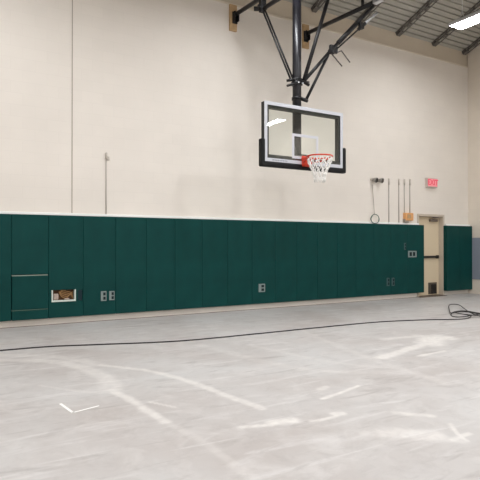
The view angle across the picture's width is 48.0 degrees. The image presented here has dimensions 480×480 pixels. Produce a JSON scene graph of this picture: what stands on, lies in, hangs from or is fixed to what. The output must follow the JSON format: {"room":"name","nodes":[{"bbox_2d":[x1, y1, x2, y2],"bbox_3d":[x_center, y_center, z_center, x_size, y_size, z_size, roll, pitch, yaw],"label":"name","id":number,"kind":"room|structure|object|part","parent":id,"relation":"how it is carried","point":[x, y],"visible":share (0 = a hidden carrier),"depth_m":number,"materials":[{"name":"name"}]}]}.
{"room":"school gymnasium","nodes":[
{"label":"school gymnasium","id":0,"kind":"room"},
{"bbox_2d":[0,0,467,327],"bbox_3d":[-1.477,-1.786,10.997,19.260,6.610,0.300,0,0,-31],"label":"wall","id":1,"kind":"structure","parent":0,"point":[173,96],"depth_m":11.23,"materials":[{"name":"paint"}]},
{"bbox_2d":[0,214,11,321],"bbox_3d":[-4.193,0.470,9.105,0.608,1.828,0.088,0,0,-31],"label":"pad","id":2,"kind":"object","parent":1,"relation":"attached to","point":[5,219],"visible":1,"depth_m":9.18,"materials":[{"name":"teal fabric"}]},
{"bbox_2d":[11,308,47,320],"bbox_3d":[-3.666,1.296,9.409,0.600,0.180,0.106,0,0,-31],"label":"pad","id":3,"kind":"object","parent":1,"relation":"attached to","point":[30,314],"visible":1,"depth_m":9.36,"materials":[{"name":"teal fabric"}]},
{"bbox_2d":[11,274,47,309],"bbox_3d":[-3.666,0.907,9.409,0.602,0.597,0.110,0,0,-31],"label":"pad","id":4,"kind":"object","parent":1,"relation":"attached to","point":[27,291],"visible":1,"depth_m":9.35,"materials":[{"name":"teal fabric"}]},
{"bbox_2d":[11,214,47,274],"bbox_3d":[-3.672,0.080,9.424,0.608,1.044,0.088,0,0,-31],"label":"pad","id":5,"kind":"object","parent":1,"relation":"attached to","point":[29,233],"visible":1,"depth_m":9.38,"materials":[{"name":"green plastic"}]},
{"bbox_2d":[51,289,75,301],"bbox_3d":[-3.182,0.996,9.710,0.426,0.219,0.091,0,0,-31],"label":"wall box","id":6,"kind":"object","parent":1,"relation":"attached to","point":[70,294],"depth_m":9.71,"materials":[{"name":"white"}]},
{"bbox_2d":[48,215,82,317],"bbox_3d":[-3.151,0.474,9.738,0.608,1.828,0.088,0,0,-31],"label":"pad","id":7,"kind":"object","parent":1,"relation":"attached to","point":[65,233],"visible":0.94,"depth_m":9.69,"materials":[{"name":"green plastic"}]},
{"bbox_2d":[71,0,72,212],"bbox_3d":[-3.069,-2.781,9.863,0.018,4.587,0.005,0,0,-31],"label":"trim","id":8,"kind":"structure","parent":1,"relation":"attached to","point":[72,0],"depth_m":9.86,"materials":[{"name":"beige metal"}]},
{"bbox_2d":[78,290,81,299],"bbox_3d":[-2.936,1.006,9.869,0.076,0.186,0.073,0,0,-31],"label":"blank plate","id":9,"kind":"object","parent":1,"relation":"attached to","point":[79,291],"visible":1,"depth_m":9.84,"materials":[{"name":"teal"}]},
{"bbox_2d":[83,216,115,315],"bbox_3d":[-2.629,0.476,10.053,0.608,1.828,0.088,0,0,-31],"label":"pad","id":10,"kind":"object","parent":1,"relation":"attached to","point":[99,233],"visible":1,"depth_m":10.00,"materials":[{"name":"green plastic"}]},
{"bbox_2d":[101,291,106,300],"bbox_3d":[-2.562,1.046,10.089,0.109,0.182,0.086,0,0,-31],"label":"outlet plate","id":11,"kind":"object","parent":1,"relation":"attached to","point":[103,293],"visible":1,"depth_m":10.06,"materials":[{"name":"grey"}]},
{"bbox_2d":[105,152,109,213],"bbox_3d":[-2.502,-1.067,10.168,0.077,1.161,0.044,0,0,-31],"label":"conduit","id":12,"kind":"object","parent":1,"relation":"attached to","point":[106,156],"visible":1,"depth_m":10.16,"materials":[{"name":"grey metal"}]},
{"bbox_2d":[109,291,114,299],"bbox_3d":[-2.427,1.046,10.171,0.104,0.172,0.086,0,0,-31],"label":"outlet plate","id":13,"kind":"object","parent":1,"relation":"attached to","point":[111,293],"visible":1,"depth_m":10.14,"materials":[{"name":"grey"}]},
{"bbox_2d":[115,217,145,313],"bbox_3d":[-2.108,0.478,10.369,0.608,1.828,0.088,0,0,-31],"label":"pad","id":14,"kind":"object","parent":1,"relation":"attached to","point":[130,256],"visible":1,"depth_m":10.33,"materials":[{"name":"green plastic"}]},
{"bbox_2d":[146,218,174,311],"bbox_3d":[-1.587,0.481,10.685,0.608,1.828,0.088,0,0,-31],"label":"pad","id":15,"kind":"object","parent":1,"relation":"attached to","point":[160,232],"visible":1,"depth_m":10.64,"materials":[{"name":"green plastic"}]},
{"bbox_2d":[175,218,201,309],"bbox_3d":[-1.065,0.483,11.001,0.608,1.828,0.088,0,0,-31],"label":"pad","id":16,"kind":"object","parent":1,"relation":"attached to","point":[188,232],"visible":1,"depth_m":10.96,"materials":[{"name":"green plastic"}]},
{"bbox_2d":[0,297,413,328],"bbox_3d":[-2.339,1.510,10.235,16.620,0.006,0.020,0,0,-31],"label":"trim","id":17,"kind":"structure","parent":1,"relation":"attached to","point":[409,297],"depth_m":10.97,"materials":[{"name":"brown"}]},
{"bbox_2d":[0,211,418,224],"bbox_3d":[-2.309,-0.461,10.276,16.700,0.046,0.055,0,0,-31],"label":"trim","id":18,"kind":"structure","parent":1,"relation":"attached to","point":[1,212],"depth_m":10.96,"materials":[{"name":"white"}]},
{"bbox_2d":[202,219,227,307],"bbox_3d":[-0.544,0.485,11.317,0.608,1.828,0.088,0,0,-31],"label":"pad","id":19,"kind":"object","parent":1,"relation":"attached to","point":[214,232],"visible":1,"depth_m":11.28,"materials":[{"name":"green plastic"}]},
{"bbox_2d":[229,4,236,31],"bbox_3d":[-0.152,-4.779,11.615,0.176,0.565,0.051,0,0,-31],"label":"plank","id":20,"kind":"object","parent":1,"relation":"attached to","point":[232,27],"visible":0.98,"depth_m":11.57,"materials":[{"name":"brown wood"}]},
{"bbox_2d":[232,0,383,182],"bbox_3d":[1.180,-3.049,10.804,2.764,4.047,2.692,0,0,-31],"label":"basketball hoop","id":21,"kind":"object","parent":20,"relation":"attached to","point":[298,161],"visible":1,"depth_m":10.15,"materials":[{"name":"black paint"}]},
{"bbox_3d":[0.487,-4.806,10.612,0.088,0.175,2.253,0,0,-31],"label":"arm","id":22,"kind":"part","parent":21,"relation":"part of","materials":[{"name":"black paint"}]},
{"bbox_3d":[1.178,-1.923,10.031,1.818,1.057,0.086,0,0,-31],"label":"frame","id":23,"kind":"part","parent":21,"relation":"part of","materials":[{"name":"black"}]},
{"bbox_3d":[2.138,-4.772,11.613,0.088,0.190,2.254,0,0,-31],"label":"arm","id":24,"kind":"part","parent":21,"relation":"part of","materials":[{"name":"black paint"}]},
{"bbox_3d":[2.213,-4.037,10.601,0.951,0.879,0.032,0,0,-16],"label":"rod","id":25,"kind":"part","parent":21,"relation":"part of","materials":[{"name":"black paint"}]},
{"bbox_2d":[228,220,251,305],"bbox_3d":[-0.023,0.487,11.633,0.608,1.828,0.088,0,0,-31],"label":"pad","id":26,"kind":"object","parent":1,"relation":"attached to","point":[239,231],"visible":1,"depth_m":11.60,"materials":[{"name":"green plastic"}]},
{"bbox_2d":[259,284,264,291],"bbox_3d":[0.463,1.057,11.923,0.174,0.178,0.086,0,0,-31],"label":"outlet plate","id":27,"kind":"object","parent":1,"relation":"attached to","point":[261,286],"visible":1,"depth_m":11.89,"materials":[{"name":"grey"}]},
{"bbox_2d":[252,221,274,303],"bbox_3d":[0.499,0.489,11.949,0.608,1.828,0.088,0,0,-31],"label":"pad","id":28,"kind":"object","parent":1,"relation":"attached to","point":[263,232],"visible":1,"depth_m":11.91,"materials":[{"name":"green plastic"}]},
{"bbox_2d":[275,221,296,302],"bbox_3d":[1.020,0.492,12.265,0.608,1.828,0.088,0,0,-31],"label":"pad","id":29,"kind":"object","parent":1,"relation":"attached to","point":[285,231],"visible":1,"depth_m":12.23,"materials":[{"name":"green plastic"}]},
{"bbox_2d":[302,24,308,48],"bbox_3d":[1.537,-4.767,12.638,0.176,0.555,0.051,0,0,-31],"label":"plank","id":30,"kind":"object","parent":1,"relation":"attached to","point":[305,45],"visible":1,"depth_m":12.60,"materials":[{"name":"brown wood"}]},
{"bbox_2d":[297,222,316,300],"bbox_3d":[1.541,0.494,12.581,0.608,1.828,0.088,0,0,-31],"label":"pad","id":31,"kind":"object","parent":1,"relation":"attached to","point":[306,231],"visible":1,"depth_m":12.54,"materials":[{"name":"green plastic"}]},
{"bbox_2d":[317,222,336,299],"bbox_3d":[2.063,0.496,12.897,0.608,1.828,0.088,0,0,-31],"label":"pad","id":32,"kind":"object","parent":1,"relation":"attached to","point":[326,232],"visible":1,"depth_m":12.85,"materials":[{"name":"green plastic"}]},
{"bbox_2d":[213,0,467,67],"bbox_3d":[-1.485,-5.306,11.034,19.260,0.430,0.270,0,0,-31],"label":"trim","id":33,"kind":"structure","parent":1,"relation":"attached to","point":[282,8],"depth_m":13.86,"materials":[{"name":"paint"}]},
{"bbox_2d":[337,223,355,297],"bbox_3d":[2.584,0.498,13.213,0.608,1.828,0.088,0,0,-31],"label":"pad","id":34,"kind":"object","parent":1,"relation":"attached to","point":[346,232],"visible":1,"depth_m":13.17,"materials":[{"name":"green plastic"}]},
{"bbox_2d":[356,223,373,296],"bbox_3d":[3.105,0.500,13.529,0.608,1.828,0.088,0,0,-31],"label":"pad","id":35,"kind":"object","parent":1,"relation":"attached to","point":[364,232],"visible":1,"depth_m":13.49,"materials":[{"name":"teal fabric"}]},
{"bbox_2d":[370,185,379,223],"bbox_3d":[3.415,-0.913,13.716,0.310,0.998,0.082,0,0,-31],"label":"hanging wire","id":36,"kind":"object","parent":1,"relation":"hanging from","point":[372,185],"visible":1,"depth_m":13.72,"materials":[{"name":"beige metal"}]},
{"bbox_2d":[370,178,383,182],"bbox_3d":[3.507,-1.513,13.737,0.366,0.136,0.175,0,0,-31],"label":"emergency light","id":37,"kind":"object","parent":1,"relation":"attached to","point":[381,180],"visible":1,"depth_m":13.70,"materials":[{"name":"beige"}]},
{"bbox_2d":[374,224,390,295],"bbox_3d":[3.627,0.503,13.845,0.608,1.828,0.088,0,0,-31],"label":"pad","id":38,"kind":"object","parent":1,"relation":"attached to","point":[382,232],"visible":1,"depth_m":13.80,"materials":[{"name":"green plastic"}]},
{"bbox_2d":[388,178,389,219],"bbox_3d":[3.881,-1.030,14.041,0.040,1.141,0.038,0,0,-31],"label":"conduit","id":39,"kind":"object","parent":1,"relation":"attached to","point":[389,178],"visible":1,"depth_m":14.04,"materials":[{"name":"grey metal"}]},
{"bbox_2d":[391,224,406,294],"bbox_3d":[4.148,0.505,14.161,0.608,1.828,0.088,0,0,-31],"label":"pad","id":40,"kind":"object","parent":1,"relation":"attached to","point":[398,231],"visible":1,"depth_m":14.12,"materials":[{"name":"green plastic"}]},
{"bbox_2d":[398,179,399,213],"bbox_3d":[4.199,-1.033,14.233,0.040,1.151,0.038,0,0,-31],"label":"conduit","id":41,"kind":"object","parent":1,"relation":"attached to","point":[398,179],"visible":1,"depth_m":14.24,"materials":[{"name":"grey metal"}]},
{"bbox_2d":[404,179,404,212],"bbox_3d":[4.377,-1.169,14.342,0.040,0.898,0.038,0,0,-31],"label":"conduit","id":42,"kind":"object","parent":1,"relation":"attached to","point":[404,179],"visible":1,"depth_m":14.33,"materials":[{"name":"grey metal"}]},
{"bbox_2d":[403,213,412,222],"bbox_3d":[4.482,-0.588,14.361,0.310,0.263,0.107,0,0,-31],"label":"junction box","id":43,"kind":"object","parent":1,"relation":"attached to","point":[407,217],"visible":1,"depth_m":14.30,"materials":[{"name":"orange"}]},
{"bbox_2d":[409,179,410,209],"bbox_3d":[4.558,-1.173,14.452,0.040,0.908,0.038,0,0,-31],"label":"conduit","id":44,"kind":"object","parent":1,"relation":"attached to","point":[409,179],"visible":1,"depth_m":14.46,"materials":[{"name":"grey metal"}]},
{"bbox_2d":[407,225,423,293],"bbox_3d":[4.691,0.507,14.490,0.658,1.828,0.088,0,0,-31],"label":"pad","id":45,"kind":"object","parent":1,"relation":"attached to","point":[415,233],"visible":1,"depth_m":14.45,"materials":[{"name":"green plastic"}]},
{"bbox_2d":[408,251,416,256],"bbox_3d":[4.581,0.374,14.423,0.310,0.136,0.085,0,0,-31],"label":"outlet plate","id":46,"kind":"object","parent":45,"relation":"attached to","point":[410,253],"visible":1,"depth_m":14.39,"materials":[{"name":"grey"}]},
{"bbox_2d":[425,178,437,187],"bbox_3d":[5.276,-1.574,14.851,0.427,0.250,0.103,0,0,-31],"label":"exit sign","id":47,"kind":"object","parent":1,"relation":"attached to","point":[429,182],"visible":1,"depth_m":14.78,"materials":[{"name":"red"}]},
{"bbox_2d":[417,214,446,297],"bbox_3d":[5.240,0.417,14.901,1.152,2.257,0.360,0,0,-31],"label":"door","id":48,"kind":"structure","parent":1,"relation":"in","point":[433,224],"depth_m":15.11,"materials":[{"name":"beige paint"}]},
{"bbox_3d":[5.233,1.540,14.836,1.080,0.012,0.270,0,0,-31],"label":"sill","id":49,"kind":"part","parent":48,"relation":"part of","materials":[{"name":"grey"}]},
{"bbox_2d":[443,226,459,290],"bbox_3d":[5.977,0.512,15.240,0.553,1.828,0.138,0,0,-31],"label":"pad","id":50,"kind":"object","parent":1,"relation":"attached to","point":[451,234],"visible":1,"depth_m":15.14,"materials":[{"name":"green plastic"}]},
{"bbox_2d":[444,224,469,225],"bbox_3d":[6.230,-0.425,15.442,1.060,0.046,0.070,0,0,-31],"label":"trim","id":51,"kind":"structure","parent":1,"relation":"attached to","point":[444,224],"depth_m":15.34,"materials":[{"name":"white"}]},
{"bbox_2d":[460,226,471,289],"bbox_3d":[6.455,0.514,15.530,0.560,1.828,0.138,0,0,-31],"label":"pad","id":52,"kind":"object","parent":1,"relation":"attached to","point":[465,231],"visible":0.77,"depth_m":15.46,"materials":[{"name":"green plastic"}]},
{"bbox_2d":[0,293,479,479],"bbox_3d":[3.753,1.458,2.345,19.460,0.001,20.900,0,0,-31],"label":"floor","id":53,"kind":"structure","parent":0,"point":[397,400],"depth_m":5.03,"materials":[{"name":"concrete"}]},
{"bbox_2d":[60,403,98,412],"bbox_3d":[-1.423,1.475,4.803,0.270,0.001,0.336,0,0,-37],"label":"tape mark","id":54,"kind":"object","parent":53,"relation":"on","point":[61,404],"visible":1,"depth_m":4.72,"materials":[{"name":"white"}]},
{"bbox_2d":[0,304,479,350],"bbox_3d":[0.974,1.465,8.912,10.515,0.081,1.947,0,0,-31],"label":"extension cord","id":55,"kind":"object","parent":53,"relation":"on","point":[465,310],"visible":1,"depth_m":8.66,"materials":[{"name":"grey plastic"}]},
{"bbox_2d":[284,0,479,50],"bbox_3d":[3.807,-7.702,2.319,19.260,4.280,20.710,0,0,-31],"label":"ceiling","id":56,"kind":"structure","parent":0,"point":[392,14],"depth_m":13.83,"materials":[{"name":"metal"}]},
{"bbox_2d":[311,0,325,12],"bbox_3d":[4.296,-7.447,8.611,0.138,4.032,9.880,0,0,-31],"label":"joist","id":57,"kind":"object","parent":56,"relation":"attached to","point":[314,8],"visible":0.99,"depth_m":12.67,"materials":[{"name":"grey metal"}]},
{"bbox_2d":[355,2,381,22],"bbox_3d":[5.510,-7.442,9.347,0.138,4.032,9.880,0,0,-31],"label":"joist","id":58,"kind":"object","parent":56,"relation":"attached to","point":[377,5],"visible":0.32,"depth_m":13.24,"materials":[{"name":"grey metal"}]},
{"bbox_2d":[395,0,437,36],"bbox_3d":[6.724,-7.436,10.083,0.138,4.032,9.880,0,0,-31],"label":"joist","id":59,"kind":"object","parent":56,"relation":"attached to","point":[398,33],"visible":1,"depth_m":13.75,"materials":[{"name":"grey metal"}]},
{"bbox_2d":[432,1,479,46],"bbox_3d":[7.939,-7.431,10.819,0.138,4.032,9.880,0,0,-31],"label":"joist","id":60,"kind":"object","parent":56,"relation":"attached to","point":[435,43],"visible":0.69,"depth_m":14.57,"materials":[{"name":"grey metal"}]},
{"bbox_2d":[448,0,479,29],"bbox_3d":[5.264,-5.804,11.883,0.470,1.858,1.240,0,0,-31],"label":"ceiling light","id":61,"kind":"object","parent":56,"relation":"hanging from","point":[472,19],"visible":1,"depth_m":12.11,"materials":[{"name":"grey plastic"}]},
{"bbox_2d":[451,14,479,28],"bbox_3d":[5.264,-4.887,11.877,0.400,0.001,1.230,0,0,-31],"label":"diffuser","id":62,"kind":"object","parent":61,"relation":"attached to","point":[473,20],"depth_m":12.11,"materials":[{"name":"white plastic"}]},
{"bbox_2d":[462,37,479,54],"bbox_3d":[9.059,-7.427,11.498,0.138,4.032,9.880,0,0,-31],"label":"joist","id":63,"kind":"object","parent":56,"relation":"attached to","point":[464,52],"visible":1,"depth_m":15.47,"materials":[{"name":"grey metal"}]},
{"bbox_2d":[468,43,479,293],"bbox_3d":[12.009,-4.073,7.148,0.200,11.130,20.290,0,0,-31],"label":"wall","id":64,"kind":"structure","parent":0,"point":[474,55],"depth_m":15.59,"materials":[{"name":"paint"}]},
{"bbox_2d":[472,238,479,279],"bbox_3d":[9.790,0.498,10.566,0.020,1.195,12.090,0,0,-31],"label":"pad","id":65,"kind":"object","parent":64,"relation":"attached to","point":[475,241],"depth_m":15.49,"materials":[{"name":"grey"}]}
]}

